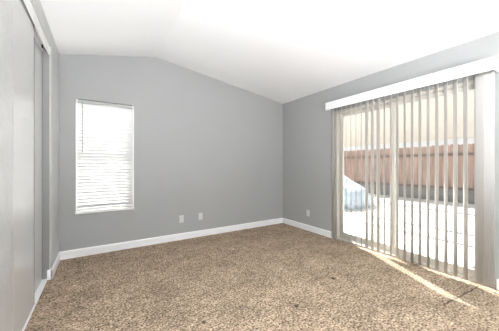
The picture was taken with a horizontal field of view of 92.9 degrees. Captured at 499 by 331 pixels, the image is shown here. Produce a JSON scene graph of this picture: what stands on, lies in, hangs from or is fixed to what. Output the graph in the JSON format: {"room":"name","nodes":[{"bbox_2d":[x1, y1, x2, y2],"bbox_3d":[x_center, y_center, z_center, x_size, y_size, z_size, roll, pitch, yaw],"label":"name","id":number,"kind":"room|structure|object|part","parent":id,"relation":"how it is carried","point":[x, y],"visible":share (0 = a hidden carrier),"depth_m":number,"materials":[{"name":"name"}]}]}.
{"room":"empty bedroom","nodes":[
{"label":"empty bedroom","id":0,"kind":"room"},
{"bbox_2d":[0,0,58,330],"bbox_3d":[-0.800,-0.070,0.343,0.115,2.739,6.235,0,0,-32],"label":"wall","id":1,"kind":"structure","parent":0,"point":[6,6],"depth_m":1.37,"materials":[{"name":"paint"}]},
{"bbox_2d":[23,0,49,54],"bbox_3d":[-1.804,-1.207,1.933,0.095,0.084,1.272,0,0,-32],"label":"door track","id":2,"kind":"object","parent":1,"relation":"attached to","point":[39,34],"visible":0.63,"depth_m":2.11,"materials":[{"name":"white metal"}]},
{"bbox_2d":[42,47,49,278],"bbox_3d":[-2.148,-0.025,2.468,0.102,2.449,0.006,0,0,-32],"label":"trim","id":3,"kind":"structure","parent":1,"relation":"attached to","point":[45,57],"depth_m":2.48,"materials":[{"name":"grey paint"}]},
{"bbox_2d":[47,269,52,279],"bbox_3d":[-2.100,1.147,2.494,0.043,0.105,0.012,0,0,-32],"label":"jamb","id":4,"kind":"object","parent":1,"relation":"attached to","point":[49,272],"visible":1,"depth_m":2.49,"materials":[{"name":"white paint"}]},
{"bbox_2d":[51,252,59,278],"bbox_3d":[-2.243,1.147,2.749,0.014,0.105,0.597,0,0,-32],"label":"baseboard","id":5,"kind":"structure","parent":1,"relation":"attached to","point":[56,263],"depth_m":2.69,"materials":[{"name":"white paint"}]},
{"bbox_2d":[59,54,282,251],"bbox_3d":[-0.899,-0.198,4.057,3.984,2.995,0.150,0,0,-32],"label":"wall","id":6,"kind":"structure","parent":0,"point":[209,146],"depth_m":3.77,"materials":[{"name":"grey paint"}]},
{"bbox_2d":[75,103,133,213],"bbox_3d":[-2.019,-0.117,3.341,0.698,1.510,0.164,0,0,-32],"label":"window","id":7,"kind":"structure","parent":6,"relation":"in","point":[122,207],"depth_m":3.29,"materials":[{"name":"white paint"}]},
{"bbox_3d":[-2.042,-0.131,3.379,0.670,1.482,0.055,0,0,-32],"label":"frame","id":8,"kind":"part","parent":7,"relation":"part of","materials":[{"name":"beige plastic"}]},
{"bbox_3d":[-2.019,0.624,3.341,0.698,0.028,0.164,0,0,-32],"label":"sill","id":9,"kind":"part","parent":7,"relation":"part of","materials":[{"name":"white paint"}]},
{"bbox_2d":[76,99,133,209],"bbox_3d":[-1.996,-0.143,3.305,0.686,1.462,0.066,0,0,-32],"label":"horizontal blind","id":10,"kind":"object","parent":7,"relation":"attached to","point":[104,130],"visible":1,"depth_m":3.30,"materials":[{"name":"white plastic"}]},
{"bbox_3d":[-1.996,-0.848,3.305,0.662,0.044,0.059,0,0,-32],"label":"head rail","id":11,"kind":"part","parent":10,"relation":"part of","materials":[{"name":"white plastic"}]},
{"bbox_3d":[-2.001,0.579,3.312,0.662,0.018,0.048,0,0,-32],"label":"rail","id":12,"kind":"part","parent":10,"relation":"part of","materials":[{"name":"white paint"}]},
{"bbox_2d":[60,218,282,259],"bbox_3d":[-0.855,1.147,3.987,3.684,0.105,0.014,0,0,-32],"label":"baseboard","id":13,"kind":"structure","parent":6,"relation":"attached to","point":[68,254],"depth_m":3.63,"materials":[{"name":"white paint"}]},
{"bbox_2d":[179,215,183,222],"bbox_3d":[-1.100,0.867,3.836,0.072,0.116,0.009,0,0,-32],"label":"wall outlet","id":14,"kind":"object","parent":6,"relation":"attached to","point":[181,218],"visible":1,"depth_m":3.83,"materials":[{"name":"white plastic"}]},
{"bbox_2d":[198,213,202,219],"bbox_3d":[-0.826,0.860,4.005,0.072,0.116,0.016,0,0,-32],"label":"wall outlet","id":15,"kind":"object","parent":6,"relation":"attached to","point":[200,215],"visible":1,"depth_m":4.00,"materials":[{"name":"white plastic"}]},
{"bbox_2d":[24,223,498,330],"bbox_3d":[0.547,1.260,1.117,4.418,0.120,6.405,0,0,-32],"label":"floor","id":16,"kind":"structure","parent":0,"point":[281,276],"depth_m":2.26,"materials":[{"name":"carpet"}]},
{"bbox_2d":[22,279,47,330],"bbox_3d":[-1.811,1.192,1.929,0.079,0.016,1.272,0,0,-32],"label":"door track","id":17,"kind":"object","parent":16,"relation":"on","point":[41,286],"visible":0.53,"depth_m":2.16,"materials":[{"name":"white paint"}]},
{"bbox_2d":[13,0,33,330],"bbox_3d":[-1.649,-0.013,1.707,0.030,2.383,0.704,0,0,-32],"label":"door","id":18,"kind":"structure","parent":17,"relation":"on","point":[23,25],"depth_m":1.73,"materials":[{"name":"white paint"}]},
{"bbox_2d":[34,36,41,293],"bbox_3d":[-1.995,-0.013,2.186,0.030,2.383,0.627,0,0,-32],"label":"door","id":19,"kind":"structure","parent":17,"relation":"on","point":[37,50],"depth_m":2.28,"materials":[{"name":"white paint"}]},
{"bbox_2d":[40,0,498,103],"bbox_3d":[0.806,-1.523,1.357,3.984,0.507,6.535,0,0,-32],"label":"ceiling","id":20,"kind":"structure","parent":0,"point":[281,51],"depth_m":2.67,"materials":[{"name":"white paint"}]},
{"bbox_2d":[283,31,498,288],"bbox_3d":[2.467,-0.011,2.317,0.150,2.622,6.385,0,0,-32],"label":"wall","id":21,"kind":"structure","parent":0,"point":[307,126],"depth_m":4.04,"materials":[{"name":"grey paint"}]},
{"bbox_2d":[283,218,332,237],"bbox_3d":[1.036,1.147,4.430,0.014,0.105,1.256,0,0,-32],"label":"baseboard","id":22,"kind":"structure","parent":21,"relation":"attached to","point":[313,229],"depth_m":4.34,"materials":[{"name":"white paint"}]},
{"bbox_2d":[335,80,483,284],"bbox_3d":[1.938,0.155,3.160,0.135,2.090,1.835,0,0,-32],"label":"door","id":23,"kind":"structure","parent":21,"relation":"in","point":[346,237],"depth_m":3.16,"materials":[{"name":"beige plastic"}]},
{"bbox_3d":[1.740,0.163,3.543,0.036,2.022,0.893,0,0,-32],"label":"fixed panel","id":24,"kind":"part","parent":23,"relation":"part of","materials":[{"name":"clear glass"}]},
{"bbox_3d":[2.151,0.163,2.808,0.036,2.022,0.928,0,0,-32],"label":"sliding panel","id":25,"kind":"part","parent":23,"relation":"part of","materials":[{"name":"clear glass"}]},
{"bbox_2d":[325,56,498,287],"bbox_3d":[1.820,0.071,3.078,0.132,2.186,1.966,0,0,-32],"label":"vertical blind","id":26,"kind":"object","parent":21,"relation":"attached to","point":[484,83],"visible":1,"depth_m":2.54,"materials":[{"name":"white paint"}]},
{"bbox_2d":[344,90,473,150],"bbox_3d":[11.060,-2.710,15.262,6.200,7.980,35.000,0,0,-32],"label":"neighbor house","id":27,"kind":"structure","parent":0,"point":[352,124],"depth_m":13.36,"materials":[{"name":"beige paint"}]},
{"label":"outside","id":28,"kind":"structure","parent":0,"visible":0},
{"bbox_2d":[344,194,473,268],"bbox_3d":[7.579,1.365,13.655,20.602,0.170,33.000,0,0,-32],"label":"patio","id":29,"kind":"structure","parent":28,"point":[352,218],"depth_m":5.06,"materials":[{"name":"concrete"}]},
{"bbox_2d":[344,176,375,209],"bbox_3d":[2.958,0.812,7.958,1.300,0.928,2.000,0,0,-32],"label":"tarp cover","id":30,"kind":"object","parent":29,"relation":"on","point":[352,190],"visible":0.39,"depth_m":7.18,"materials":[{"name":"plastic"}]},
{"bbox_2d":[344,143,473,203],"bbox_3d":[6.152,0.269,9.804,0.156,2.022,16.011,0,0,-32],"label":"wooden fence","id":31,"kind":"object","parent":29,"relation":"on","point":[352,159],"visible":0.3,"depth_m":9.20,"materials":[{"name":"brown wood"}]},
{"bbox_3d":[6.105,-0.383,9.768,0.038,0.085,16.000,0,0,-32],"label":"rail","id":32,"kind":"part","parent":31,"relation":"part of","materials":[{"name":"brown wood"}]},
{"bbox_3d":[6.105,0.787,9.768,0.038,0.085,16.000,0,0,-32],"label":"rail","id":33,"kind":"part","parent":31,"relation":"part of","materials":[{"name":"wood"}]}
]}

